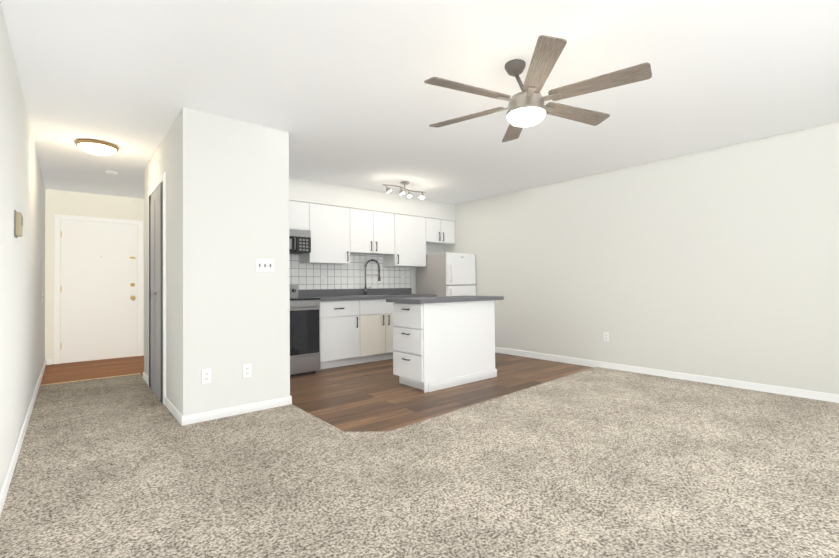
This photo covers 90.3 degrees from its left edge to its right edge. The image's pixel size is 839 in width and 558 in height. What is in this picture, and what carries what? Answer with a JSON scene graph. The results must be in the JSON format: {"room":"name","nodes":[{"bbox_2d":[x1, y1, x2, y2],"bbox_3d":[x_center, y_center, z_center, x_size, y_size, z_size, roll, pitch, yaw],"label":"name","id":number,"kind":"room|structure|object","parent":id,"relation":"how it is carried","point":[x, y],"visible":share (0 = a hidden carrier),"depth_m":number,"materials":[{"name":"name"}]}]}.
{"room":"empty living room","nodes":[
{"label":"empty living room","id":0,"kind":"room"},
{"bbox_2d":[0,1,44,489],"bbox_3d":[-1.996,-0.113,1.891,0.120,2.440,10.280,0,-1,-40],"label":"wall","id":1,"kind":"structure","parent":0,"point":[22,304],"depth_m":2.66,"materials":[{"name":"white paint"}]},
{"bbox_2d":[15,210,22,237],"bbox_3d":[-2.463,-0.335,2.569,0.031,0.160,0.130,0,-1,-40],"label":"thermostat","id":2,"kind":"object","parent":1,"relation":"attached to","point":[18,224],"visible":0.98,"depth_m":2.53,"materials":[{"name":"beige plastic"}]},
{"bbox_2d":[0,359,45,515],"bbox_3d":[-1.935,1.065,1.918,0.013,0.085,10.039,0,-1,-40],"label":"baseboard","id":3,"kind":"structure","parent":1,"relation":"attached to","point":[8,478],"depth_m":2.61,"materials":[{"name":"white paint"}]},
{"bbox_2d":[45,189,143,363],"bbox_3d":[-4.560,-0.030,6.371,1.710,2.440,0.120,0,-1,-40],"label":"wall","id":4,"kind":"structure","parent":0,"point":[61,202],"depth_m":5.93,"materials":[{"name":"beige paint"}]},
{"bbox_2d":[46,358,52,364],"bbox_3d":[-5.126,1.145,5.785,0.067,0.085,0.013,0,-1,-40],"label":"baseboard","id":5,"kind":"structure","parent":4,"relation":"attached to","point":[49,361],"depth_m":5.78,"materials":[{"name":"white paint"}]},
{"bbox_2d":[54,214,142,363],"bbox_3d":[-4.698,0.141,6.162,1.040,2.095,0.018,0,-1,-40],"label":"door frame","id":6,"kind":"structure","parent":4,"relation":"attached to","point":[57,238],"depth_m":5.93,"materials":[{"name":"white paint"}]},
{"bbox_2d":[60,219,137,362],"bbox_3d":[-4.675,0.171,6.132,0.906,2.019,0.088,0,-1,-40],"label":"entry door","id":7,"kind":"structure","parent":4,"relation":"in","point":[99,290],"depth_m":6.14,"materials":[{"name":"white paint"}]},
{"bbox_2d":[144,108,289,415],"bbox_3d":[-2.177,-0.079,4.285,0.840,2.440,2.160,0,-1,-40],"label":"wall","id":8,"kind":"structure","parent":0,"point":[227,224],"depth_m":3.44,"materials":[{"name":"white paint"}]},
{"bbox_2d":[143,372,147,383],"bbox_3d":[-3.049,1.111,4.658,0.013,0.085,0.430,0,-1,-40],"label":"baseboard","id":9,"kind":"structure","parent":8,"relation":"attached to","point":[145,377],"depth_m":4.65,"materials":[{"name":"white paint"}]},
{"bbox_2d":[149,181,162,402],"bbox_3d":[-2.605,0.124,4.104,0.043,2.017,0.854,0,-1,-40],"label":"closet door","id":10,"kind":"structure","parent":8,"relation":"in","point":[156,291],"depth_m":4.06,"materials":[{"name":"grey paint"}]},
{"bbox_2d":[148,172,165,404],"bbox_3d":[-2.594,0.095,4.114,0.018,2.095,0.990,0,-1,-40],"label":"door frame","id":11,"kind":"structure","parent":8,"relation":"attached to","point":[155,186],"depth_m":3.74,"materials":[{"name":"white paint"}]},
{"bbox_2d":[165,397,182,423],"bbox_3d":[-2.027,1.086,3.440,0.013,0.085,0.710,0,-1,-40],"label":"baseboard","id":12,"kind":"structure","parent":8,"relation":"attached to","point":[174,411],"depth_m":3.40,"materials":[{"name":"white paint"}]},
{"bbox_2d":[201,368,210,383],"bbox_3d":[-1.670,0.763,3.274,0.070,0.115,0.008,0,-1,-40],"label":"outlet","id":13,"kind":"object","parent":8,"relation":"attached to","point":[205,376],"visible":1,"depth_m":3.27,"materials":[{"name":"white plastic"}]},
{"bbox_2d":[181,396,291,425],"bbox_3d":[-1.468,1.081,3.437,0.866,0.085,0.013,0,-1,-40],"label":"baseboard","id":14,"kind":"structure","parent":8,"relation":"attached to","point":[224,412],"depth_m":3.40,"materials":[{"name":"white paint"}]},
{"bbox_2d":[243,363,251,377],"bbox_3d":[-1.433,0.764,3.474,0.070,0.115,0.008,0,-1,-40],"label":"outlet","id":15,"kind":"object","parent":8,"relation":"attached to","point":[247,371],"visible":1,"depth_m":3.47,"materials":[{"name":"white plastic"}]},
{"bbox_2d":[255,258,273,271],"bbox_3d":[-1.324,-0.116,3.580,0.162,0.115,0.014,0,-1,-40],"label":"switch plate","id":16,"kind":"object","parent":8,"relation":"attached to","point":[264,265],"visible":1,"depth_m":3.58,"materials":[{"name":"white plastic"}]},
{"bbox_2d":[40,352,593,431],"bbox_3d":[0.106,1.162,3.629,5.580,0.100,10.280,0,-1,-40],"label":"floor","id":17,"kind":"structure","parent":0,"point":[375,396],"depth_m":4.30,"materials":[{"name":"wood"}]},
{"bbox_2d":[40,373,139,385],"bbox_3d":[-3.748,1.154,4.785,0.920,0.016,0.035,0,-1,-40],"label":"trim","id":18,"kind":"structure","parent":17,"relation":"on","point":[89,379],"depth_m":4.76,"materials":[{"name":"gold metal"}]},
{"bbox_2d":[290,284,319,374],"bbox_3d":[-1.706,0.605,5.075,0.776,1.085,0.763,0,-1,-40],"label":"stove","id":19,"kind":"object","parent":17,"relation":"on","point":[304,334],"visible":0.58,"depth_m":4.95,"materials":[{"name":"silver metal"}]},
{"bbox_2d":[320,300,361,368],"bbox_3d":[-1.232,0.716,5.621,0.632,0.870,0.598,0,-1,-40],"label":"base cabinet","id":20,"kind":"object","parent":17,"relation":"on","point":[356,326],"depth_m":5.42,"materials":[{"name":"white wood"}]},
{"bbox_2d":[298,292,421,299],"bbox_3d":[-0.704,0.261,6.047,2.004,0.038,0.638,0,-1,-40],"label":"countertop","id":21,"kind":"structure","parent":20,"relation":"on","point":[408,294],"depth_m":5.70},
{"bbox_2d":[364,259,380,294],"bbox_3d":[-0.713,-0.032,6.252,0.192,0.545,0.207,0,-1,-40],"label":"faucet","id":22,"kind":"object","parent":21,"relation":"on","point":[365,287],"visible":1,"depth_m":6.25,"materials":[{"name":"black metal"}]},
{"bbox_2d":[362,300,393,362],"bbox_3d":[-0.668,0.717,6.094,0.840,0.870,0.598,0,-1,-40],"label":"base cabinet","id":23,"kind":"object","parent":17,"relation":"on","point":[377,315],"depth_m":5.78,"materials":[{"name":"white wood"}]},
{"bbox_2d":[393,300,496,392],"bbox_3d":[0.290,0.685,4.624,1.133,0.878,0.506,0,-1,-40],"label":"kitchen island","id":24,"kind":"object","parent":17,"relation":"on","point":[441,342],"depth_m":4.35,"materials":[{"name":"white wood"}]},
{"bbox_2d":[386,296,503,303],"bbox_3d":[0.309,0.224,4.674,1.280,0.040,0.600,0,-1,-40],"label":"island countertop","id":25,"kind":"structure","parent":24,"relation":"on","point":[441,299],"depth_m":4.36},
{"bbox_2d":[417,253,475,296],"bbox_3d":[0.452,0.374,6.857,0.625,1.557,0.804,0,-1,-40],"label":"refrigerator","id":26,"kind":"object","parent":17,"relation":"on","point":[446,274],"visible":0.5,"depth_m":6.60,"materials":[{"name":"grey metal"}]},
{"bbox_2d":[289,177,454,220],"bbox_3d":[-0.861,-1.141,6.158,3.578,0.288,0.334,0,-1,-40],"label":"soffit","id":27,"kind":"structure","parent":0,"point":[306,191],"depth_m":6.01,"materials":[{"name":"white paint"}]},
{"bbox_2d":[0,367,838,557],"bbox_3d":[0.642,1.091,2.990,5.340,0.014,8.370,0,-1,-40],"label":"floor","id":28,"kind":"structure","parent":0,"point":[597,462],"depth_m":2.26,"materials":[{"name":"beige carpet"}]},
{"bbox_2d":[0,0,838,203],"bbox_3d":[0.084,-1.377,3.663,5.580,0.100,10.280,0,-1,-40],"label":"ceiling","id":29,"kind":"structure","parent":0,"point":[341,92],"depth_m":2.81,"materials":[{"name":"white paint"}]},
{"bbox_2d":[75,139,118,154],"bbox_3d":[-3.099,-1.250,4.019,0.332,0.085,0.332,0,-1,-40],"label":"hall light","id":30,"kind":"object","parent":29,"relation":"attached to","point":[96,147],"visible":1,"depth_m":3.94,"materials":[{"name":"white glass"}]},
{"bbox_2d":[106,170,117,174],"bbox_3d":[-3.649,-1.258,4.954,0.120,0.034,0.120,0,-1,-40],"label":"smoke detector","id":31,"kind":"object","parent":29,"relation":"attached to","point":[110,172],"visible":1,"depth_m":4.92,"materials":[{"name":"white plastic"}]},
{"bbox_2d":[383,182,424,198],"bbox_3d":[-0.184,-1.204,5.601,0.726,0.185,0.161,0,-1,-40],"label":"spotlights","id":32,"kind":"object","parent":29,"relation":"attached to","point":[409,194],"visible":1,"depth_m":5.59,"materials":[{"name":"silver metal"}]},
{"bbox_2d":[424,35,651,141],"bbox_3d":[0.673,-1.161,2.641,1.371,0.366,1.362,0,-1,-40],"label":"ceiling fan","id":33,"kind":"object","parent":29,"relation":"hanging from","point":[526,107],"visible":1,"depth_m":2.50,"materials":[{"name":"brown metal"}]},
{"bbox_2d":[410,244,441,293],"bbox_3d":[-0.997,-0.062,6.319,3.579,2.440,0.120,0,-1,-40],"label":"wall","id":34,"kind":"structure","parent":0,"point":[431,249],"depth_m":7.03,"materials":[{"name":"white paint"}]},
{"bbox_2d":[289,200,308,229],"bbox_3d":[-1.888,-0.813,5.299,0.895,0.369,0.318,0,-1,-40],"label":"upper cabinet","id":35,"kind":"object","parent":34,"relation":"attached to","point":[298,211],"depth_m":5.37,"materials":[{"name":"white wood"}]},
{"bbox_2d":[289,229,310,253],"bbox_3d":[-1.847,-0.483,5.258,0.875,0.288,0.403,0,-1,-40],"label":"over-the-range microwave","id":36,"kind":"object","parent":35,"relation":"attached to","point":[299,241],"visible":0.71,"depth_m":5.32,"materials":[{"name":"black plastic"}]},
{"bbox_2d":[321,276,324,283],"bbox_3d":[-1.363,0.016,5.913,0.070,0.115,0.008,0,-1,-40],"label":"outlet","id":37,"kind":"object","parent":34,"relation":"attached to","point":[322,279],"visible":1,"depth_m":5.91,"materials":[{"name":"white plastic"}]},
{"bbox_2d":[299,203,352,263],"bbox_3d":[-1.309,-0.604,5.780,0.608,0.784,0.318,0,-1,-40],"label":"upper cabinet","id":38,"kind":"object","parent":34,"relation":"attached to","point":[339,235],"depth_m":5.66,"materials":[{"name":"white wood"}]},
{"bbox_2d":[289,254,410,289],"bbox_3d":[-1.240,-0.199,6.033,2.837,0.889,0.006,0,-1,-40],"label":"backsplash","id":39,"kind":"structure","parent":34,"relation":"attached to","point":[351,275],"depth_m":6.21,"materials":[{"name":"white tile"}]},
{"bbox_2d":[298,288,409,295],"bbox_3d":[-0.903,0.197,6.285,2.004,0.100,0.020,0,-1,-40],"label":"backsplash","id":40,"kind":"structure","parent":34,"relation":"attached to","point":[377,291],"depth_m":6.16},
{"bbox_2d":[353,209,396,255],"bbox_3d":[-0.777,-0.685,6.228,0.778,0.619,0.318,0,-1,-40],"label":"upper cabinet","id":41,"kind":"object","parent":34,"relation":"attached to","point":[374,232],"depth_m":6.13,"materials":[{"name":"white wood"}]},
{"bbox_2d":[383,214,428,266],"bbox_3d":[-0.236,-0.597,6.680,0.628,0.794,0.318,0,-1,-40],"label":"upper cabinet","id":42,"kind":"object","parent":34,"relation":"attached to","point":[412,231],"depth_m":6.56,"materials":[{"name":"white wood"}]},
{"bbox_2d":[429,218,454,244],"bbox_3d":[0.255,-0.798,7.096,0.655,0.389,0.318,0,-1,-40],"label":"upper cabinet","id":43,"kind":"object","parent":34,"relation":"attached to","point":[442,232],"depth_m":6.99,"materials":[{"name":"white wood"}]},
{"bbox_2d":[442,122,838,394],"bbox_3d":[2.935,-0.121,4.508,0.120,2.440,7.950,0,-1,-40],"label":"wall","id":44,"kind":"structure","parent":0,"point":[721,262],"depth_m":4.51,"materials":[{"name":"white paint"}]},
{"bbox_2d":[603,332,608,341],"bbox_3d":[2.304,0.713,5.155,0.008,0.115,0.070,0,-1,-40],"label":"outlet","id":45,"kind":"object","parent":44,"relation":"attached to","point":[605,336],"visible":1,"depth_m":5.15,"materials":[{"name":"white plastic"}]},
{"bbox_2d":[495,347,838,402],"bbox_3d":[3.168,1.049,4.124,0.013,0.085,6.860,0,-1,-40],"label":"baseboard","id":46,"kind":"structure","parent":44,"relation":"attached to","point":[822,396],"depth_m":4.49,"materials":[{"name":"white paint"}]}
]}

